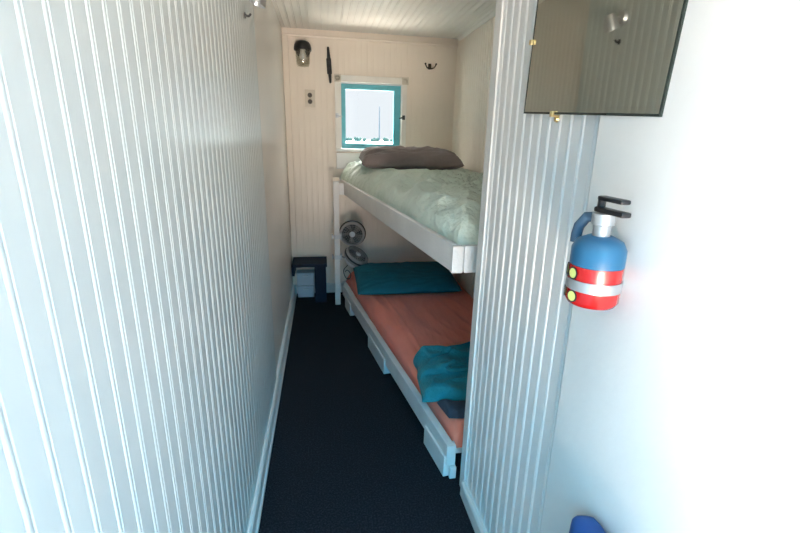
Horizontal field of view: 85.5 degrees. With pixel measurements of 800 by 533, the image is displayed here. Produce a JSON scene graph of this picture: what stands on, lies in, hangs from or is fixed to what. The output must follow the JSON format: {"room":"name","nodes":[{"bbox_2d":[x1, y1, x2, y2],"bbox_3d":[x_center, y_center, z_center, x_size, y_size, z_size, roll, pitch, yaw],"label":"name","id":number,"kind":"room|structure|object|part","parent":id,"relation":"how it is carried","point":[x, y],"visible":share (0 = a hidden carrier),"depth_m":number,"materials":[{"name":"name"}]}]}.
{"room":"boat cabin","nodes":[
{"label":"boat cabin","id":0,"kind":"room"},
{"bbox_2d":[0,0,292,532],"bbox_3d":[-0.493,-0.106,1.197,0.061,1.950,4.490,-1,16,-10],"label":"wall","id":1,"kind":"structure","parent":0,"point":[138,377],"depth_m":0.59,"materials":[{"name":"grey paint"}]},
{"bbox_2d":[248,0,265,8],"bbox_3d":[-0.488,-0.923,1.459,0.076,0.088,0.060,-1,16,-10],"label":"light","id":2,"kind":"object","parent":1,"relation":"attached to","point":[260,3],"visible":1,"depth_m":1.47,"materials":[{"name":"silver metal"}]},
{"bbox_2d":[247,285,296,532],"bbox_3d":[-0.477,0.799,1.437,0.026,0.078,4.430,-1,16,-10],"label":"baseboard","id":3,"kind":"structure","parent":1,"relation":"attached to","point":[255,517],"depth_m":1.81,"materials":[{"name":"paint"}]},
{"bbox_2d":[258,292,474,532],"bbox_3d":[0.137,0.851,1.562,1.420,0.060,4.590,-1,16,-10],"label":"floor","id":4,"kind":"structure","parent":0,"point":[349,453],"depth_m":1.76,"materials":[{"name":"grey carpet"}]},
{"bbox_2d":[297,282,314,296],"bbox_3d":[-0.754,0.187,3.478,0.138,0.096,0.104,-1,16,-10],"label":"storage box","id":5,"kind":"object","parent":4,"relation":"on","point":[304,290],"visible":0.81,"depth_m":3.44,"materials":[{"name":"grey plastic"}]},
{"bbox_2d":[296,269,313,285],"bbox_3d":[-0.751,0.088,3.449,0.138,0.104,0.104,-1,16,-10],"label":"storage box","id":6,"kind":"object","parent":5,"relation":"on","point":[304,277],"visible":1,"depth_m":3.41,"materials":[{"name":"grey plastic"}]},
{"bbox_3d":[-0.751,0.046,3.440,0.138,0.018,0.098,-1,16,-10],"label":"lid","id":7,"kind":"part","parent":6,"relation":"part of","materials":[{"name":"grey plastic"}]},
{"bbox_3d":[-0.753,0.149,3.470,0.138,0.018,0.098,-1,16,-10],"label":"lid","id":8,"kind":"part","parent":5,"relation":"part of","materials":[{"name":"grey plastic"}]},
{"bbox_2d":[292,256,326,301],"bbox_3d":[-0.703,0.101,3.398,0.261,0.310,0.224,-1,16,-10],"label":"table","id":9,"kind":"object","parent":4,"relation":"on","point":[319,264],"visible":1,"depth_m":3.31,"materials":[{"name":"blue paint"}]},
{"bbox_3d":[-0.626,0.110,3.419,0.086,0.284,0.212,-1,16,-10],"label":"leg","id":10,"kind":"part","parent":9,"relation":"part of","materials":[{"name":"blue paint"}]},
{"bbox_2d":[343,281,461,478],"bbox_3d":[0.131,0.433,2.636,0.878,0.140,2.126,-1,16,-10],"label":"frame","id":11,"kind":"object","parent":4,"relation":"on","point":[441,448],"visible":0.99,"depth_m":1.97,"materials":[{"name":"paint"}]},
{"bbox_2d":[346,271,472,447],"bbox_3d":[0.147,0.344,2.637,0.846,0.118,2.078,-1,16,-10],"label":"mattress","id":12,"kind":"object","parent":11,"relation":"on","point":[407,323],"visible":0.37,"depth_m":2.55,"materials":[{"name":"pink fabric"}]},
{"bbox_2d":[353,261,461,294],"bbox_3d":[0.036,0.068,3.133,0.720,0.122,0.487,-1,16,-10],"label":"pillow","id":13,"kind":"object","parent":12,"relation":"on","point":[429,276],"visible":0.98,"depth_m":2.99,"materials":[{"name":"teal fabric"}]},
{"bbox_2d":[413,341,469,401],"bbox_3d":[0.282,0.449,1.953,0.454,0.092,0.470,-1,16,-10],"label":"blanket","id":14,"kind":"object","parent":12,"relation":"on","point":[442,371],"visible":0.56,"depth_m":1.88,"materials":[{"name":"teal fabric"}]},
{"bbox_2d":[437,399,465,418],"bbox_3d":[0.275,0.553,1.700,0.254,0.034,0.100,2,16,1],"label":"folded cloth","id":15,"kind":"object","parent":12,"relation":"on","point":[452,409],"visible":0.34,"depth_m":1.68,"materials":[{"name":"fabric"}]},
{"bbox_3d":[0.188,0.702,1.628,0.036,0.085,0.030,-1,16,-10],"label":"rail","id":16,"kind":"part","parent":11,"relation":"part of","materials":[{"name":"paint"}]},
{"bbox_2d":[332,177,477,304],"bbox_3d":[0.102,0.032,2.551,0.944,0.954,2.060,-1,16,-10],"label":"frame","id":17,"kind":"object","parent":4,"relation":"on","point":[456,258],"visible":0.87,"depth_m":1.90,"materials":[{"name":"paint"}]},
{"bbox_3d":[-0.466,-0.159,3.200,0.040,0.929,0.035,-1,16,-10],"label":"post","id":18,"kind":"part","parent":17,"relation":"part of","materials":[{"name":"paint"}]},
{"bbox_2d":[332,220,365,245],"bbox_3d":[-0.392,-0.252,3.243,0.257,0.199,0.139,-4,17,-18],"label":"fan","id":19,"kind":"object","parent":17,"relation":"attached to","point":[352,233],"visible":0.98,"depth_m":3.21,"materials":[{"name":"black plastic"}]},
{"bbox_2d":[341,224,362,243],"bbox_3d":[-0.354,-0.237,3.208,0.160,0.160,0.005,0,22,-4],"label":"grille","id":20,"kind":"object","parent":19,"relation":"attached to","point":[349,224],"depth_m":3.21,"materials":[{"name":"grey metal"}]},
{"bbox_3d":[-0.355,-0.246,3.228,0.148,0.147,0.022,0,22,-4],"label":"blade","id":21,"kind":"part","parent":19,"relation":"part of","materials":[{"name":"grey plastic"}]},
{"bbox_2d":[332,246,367,278],"bbox_3d":[-0.360,-0.028,3.260,0.270,0.234,0.179,-12,21,-39],"label":"fan","id":22,"kind":"object","parent":17,"relation":"attached to","point":[354,257],"visible":0.97,"depth_m":3.23,"materials":[{"name":"white plastic"}]},
{"bbox_3d":[-0.356,-0.037,3.295,0.164,0.077,0.156,44,28,8],"label":"motor","id":23,"kind":"part","parent":22,"relation":"part of","materials":[{"name":"grey plastic"}]},
{"bbox_3d":[-0.326,-0.080,3.269,0.147,0.022,0.148,44,28,8],"label":"blade","id":24,"kind":"part","parent":22,"relation":"part of","materials":[{"name":"grey plastic"}]},
{"bbox_2d":[349,247,366,261],"bbox_3d":[-0.314,-0.094,3.259,0.160,0.005,0.160,44,28,8],"label":"grille","id":25,"kind":"object","parent":22,"relation":"attached to","point":[360,252],"depth_m":3.26,"materials":[{"name":"grey plastic"}]},
{"bbox_2d":[340,161,482,244],"bbox_3d":[0.140,-0.437,2.435,0.884,0.214,2.025,-1,16,-10],"label":"duvet","id":26,"kind":"object","parent":17,"relation":"on","point":[446,202],"visible":0.5,"depth_m":1.98,"materials":[{"name":"green fabric"}]},
{"bbox_2d":[359,145,463,169],"bbox_3d":[0.057,-0.723,2.865,0.645,0.148,0.439,-1,16,-8],"label":"pillow","id":27,"kind":"object","parent":26,"relation":"on","point":[399,157],"visible":0.87,"depth_m":2.69,"materials":[{"name":"brown fabric"}]},
{"bbox_2d":[569,515,605,532],"bbox_3d":[0.338,0.739,0.709,0.070,0.640,0.322,-1,16,-10],"label":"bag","id":28,"kind":"object","parent":4,"relation":"on","point":[579,523],"visible":1,"depth_m":0.74,"materials":[{"name":"blue plastic"}]},
{"bbox_2d":[281,27,457,282],"bbox_3d":[-0.250,-0.741,3.397,1.320,1.950,0.061,-1,16,-10],"label":"wall","id":29,"kind":"structure","parent":0,"point":[430,93],"depth_m":3.27,"materials":[{"name":"beige paint"}]},
{"bbox_2d":[282,35,297,284],"bbox_3d":[-0.821,-0.729,3.256,0.043,1.822,0.020,-1,16,-10],"label":"trim","id":30,"kind":"structure","parent":29,"relation":"attached to","point":[285,49],"depth_m":3.20,"materials":[{"name":"beige paint"}]},
{"bbox_2d":[294,40,310,59],"bbox_3d":[-0.675,-1.476,3.004,0.120,0.169,0.120,-1,16,-10],"label":"wall light","id":31,"kind":"object","parent":29,"relation":"attached to","point":[302,48],"visible":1,"depth_m":2.97,"materials":[{"name":"black paint"}]},
{"bbox_3d":[-0.675,-1.472,3.005,0.048,0.072,0.048,-1,16,-10],"label":"bulb","id":32,"kind":"part","parent":31,"relation":"part of","materials":[{"name":"white glass"}]},
{"bbox_2d":[305,89,314,106],"bbox_3d":[-0.654,-1.220,3.142,0.072,0.120,0.012,-1,16,-10],"label":"power outlet","id":33,"kind":"object","parent":29,"relation":"attached to","point":[309,94],"visible":1,"depth_m":3.14,"materials":[{"name":"beige plastic"}]},
{"bbox_2d":[296,283,342,293],"bbox_3d":[-0.232,0.166,3.630,1.248,0.078,0.014,-1,16,-10],"label":"baseboard","id":34,"kind":"structure","parent":29,"relation":"attached to","point":[330,287],"depth_m":3.57,"materials":[{"name":"paint"}]},
{"bbox_2d":[326,47,331,82],"bbox_3d":[-0.504,-1.431,3.084,0.039,0.237,0.058,-1,16,-10],"label":"cleat","id":35,"kind":"object","parent":29,"relation":"attached to","point":[328,59],"visible":1,"depth_m":3.07,"materials":[{"name":"metal"}]},
{"bbox_2d":[336,153,360,168],"bbox_3d":[-0.039,-0.816,3.372,0.901,0.118,0.017,-1,16,-10],"label":"panel","id":36,"kind":"object","parent":29,"relation":"attached to","point":[343,159],"visible":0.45,"depth_m":3.30,"materials":[{"name":"paint"}]},
{"bbox_2d":[281,33,457,46],"bbox_3d":[-0.195,-1.624,3.106,1.268,0.018,0.016,-1,16,-10],"label":"trim","id":37,"kind":"structure","parent":29,"relation":"attached to","point":[288,34],"depth_m":3.10,"materials":[{"name":"beige paint"}]},
{"bbox_2d":[334,74,408,151],"bbox_3d":[-0.218,-1.144,3.268,0.548,0.540,0.120,-1,16,-10],"label":"window","id":38,"kind":"structure","parent":29,"relation":"in","point":[342,82],"depth_m":3.23,"materials":[{"name":"paint"}]},
{"bbox_3d":[-0.459,-1.108,3.209,0.042,0.492,0.020,-1,16,-10],"label":"casing","id":39,"kind":"part","parent":38,"relation":"part of","materials":[{"name":"paint"}]},
{"bbox_3d":[-0.224,-0.894,3.340,0.516,0.020,0.072,-1,16,-10],"label":"sill","id":40,"kind":"part","parent":38,"relation":"part of","materials":[{"name":"paint"}]},
{"bbox_3d":[-0.220,-1.128,3.282,0.444,0.459,0.032,-1,16,-10],"label":"sash","id":41,"kind":"part","parent":38,"relation":"part of","materials":[{"name":"teal paint"}]},
{"bbox_3d":[-0.207,-1.369,3.177,0.452,0.045,0.020,-1,16,-10],"label":"casing","id":42,"kind":"part","parent":38,"relation":"part of","materials":[{"name":"paint"}]},
{"bbox_3d":[0.028,-1.120,3.293,0.036,0.492,0.020,-1,16,-10],"label":"casing","id":43,"kind":"part","parent":38,"relation":"part of","materials":[{"name":"paint"}]},
{"bbox_2d":[425,63,436,69],"bbox_3d":[0.224,-1.482,3.206,0.094,0.041,0.045,-1,16,-10],"label":"coat hook","id":44,"kind":"object","parent":29,"relation":"attached to","point":[429,65],"visible":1,"depth_m":3.21,"materials":[{"name":"brown metal"}]},
{"bbox_2d":[272,0,495,38],"bbox_3d":[0.186,-1.078,1.000,1.420,0.061,4.590,-1,16,-10],"label":"ceiling","id":45,"kind":"structure","parent":0,"point":[449,19],"depth_m":2.65,"materials":[{"name":"paint"}]},
{"bbox_2d":[452,16,494,298],"bbox_3d":[0.619,-0.446,2.459,0.061,1.950,2.295,-1,16,-10],"label":"wall","id":46,"kind":"structure","parent":0,"point":[474,51],"depth_m":2.94,"materials":[{"name":"beige paint"}]},
{"bbox_2d":[457,9,495,40],"bbox_3d":[0.609,-1.362,2.156,0.020,0.022,2.140,-1,16,-10],"label":"trim","id":47,"kind":"structure","parent":46,"relation":"attached to","point":[491,15],"depth_m":2.76,"materials":[{"name":"paint"}]},
{"bbox_2d":[465,0,599,532],"bbox_3d":[0.320,-0.049,1.072,0.051,1.950,0.545,-1,16,-10],"label":"wall partition","id":48,"kind":"structure","parent":0,"point":[541,169],"depth_m":1.06,"materials":[{"name":"white paint"}]},
{"bbox_2d":[460,480,486,532],"bbox_3d":[0.268,0.864,1.317,0.016,0.058,0.505,-1,16,-10],"label":"baseboard","id":49,"kind":"structure","parent":48,"relation":"attached to","point":[476,521],"depth_m":1.45,"materials":[{"name":"paint"}]},
{"bbox_2d":[459,0,503,485],"bbox_3d":[0.275,-0.124,1.326,0.060,1.950,0.061,-1,16,-10],"label":"trim","id":50,"kind":"structure","parent":48,"relation":"attached to","point":[499,3],"depth_m":1.30,"materials":[{"name":"paint"}]},
{"bbox_2d":[523,0,688,122],"bbox_3d":[0.333,-0.523,0.715,0.018,0.541,0.473,-1,16,-10],"label":"mirror","id":51,"kind":"object","parent":48,"relation":"attached to","point":[588,57],"visible":1,"depth_m":0.71,"materials":[{"name":"grey mirror"}]},
{"bbox_2d":[540,0,799,532],"bbox_3d":[0.506,0.264,0.013,0.062,1.950,1.705,-1,16,-10],"label":"wall","id":52,"kind":"structure","parent":48,"relation":"attached to","point":[678,411],"depth_m":0.54,"materials":[{"name":"paint"}]},
{"bbox_2d":[563,196,630,309],"bbox_3d":[0.306,-0.023,0.675,0.090,0.172,0.083,12,20,33],"label":"fire extinguisher","id":53,"kind":"object","parent":52,"relation":"attached to","point":[596,266],"visible":1,"depth_m":0.65,"materials":[{"name":"red"}]},
{"bbox_3d":[0.313,-0.089,0.637,0.016,0.025,0.067,-1,16,-10],"label":"handle","id":54,"kind":"part","parent":53,"relation":"part of","materials":[{"name":"black paint"}]},
{"label":"outside","id":55,"kind":"structure","parent":0,"visible":0},
{"bbox_2d":[342,139,391,148],"bbox_3d":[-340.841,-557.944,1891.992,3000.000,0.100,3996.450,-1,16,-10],"label":"ground","id":56,"kind":"structure","parent":55,"point":[349,141],"depth_m":321.00,"materials":[{"name":"white snow"}]},
{"bbox_2d":[378,107,379,141],"bbox_3d":[-22.757,-157.130,478.557,2.000,37.020,2.000,-1,16,-10],"label":"radio mast","id":57,"kind":"object","parent":56,"relation":"on","point":[379,107],"visible":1,"depth_m":478.31,"materials":[{"name":"grey metal"}]}
]}

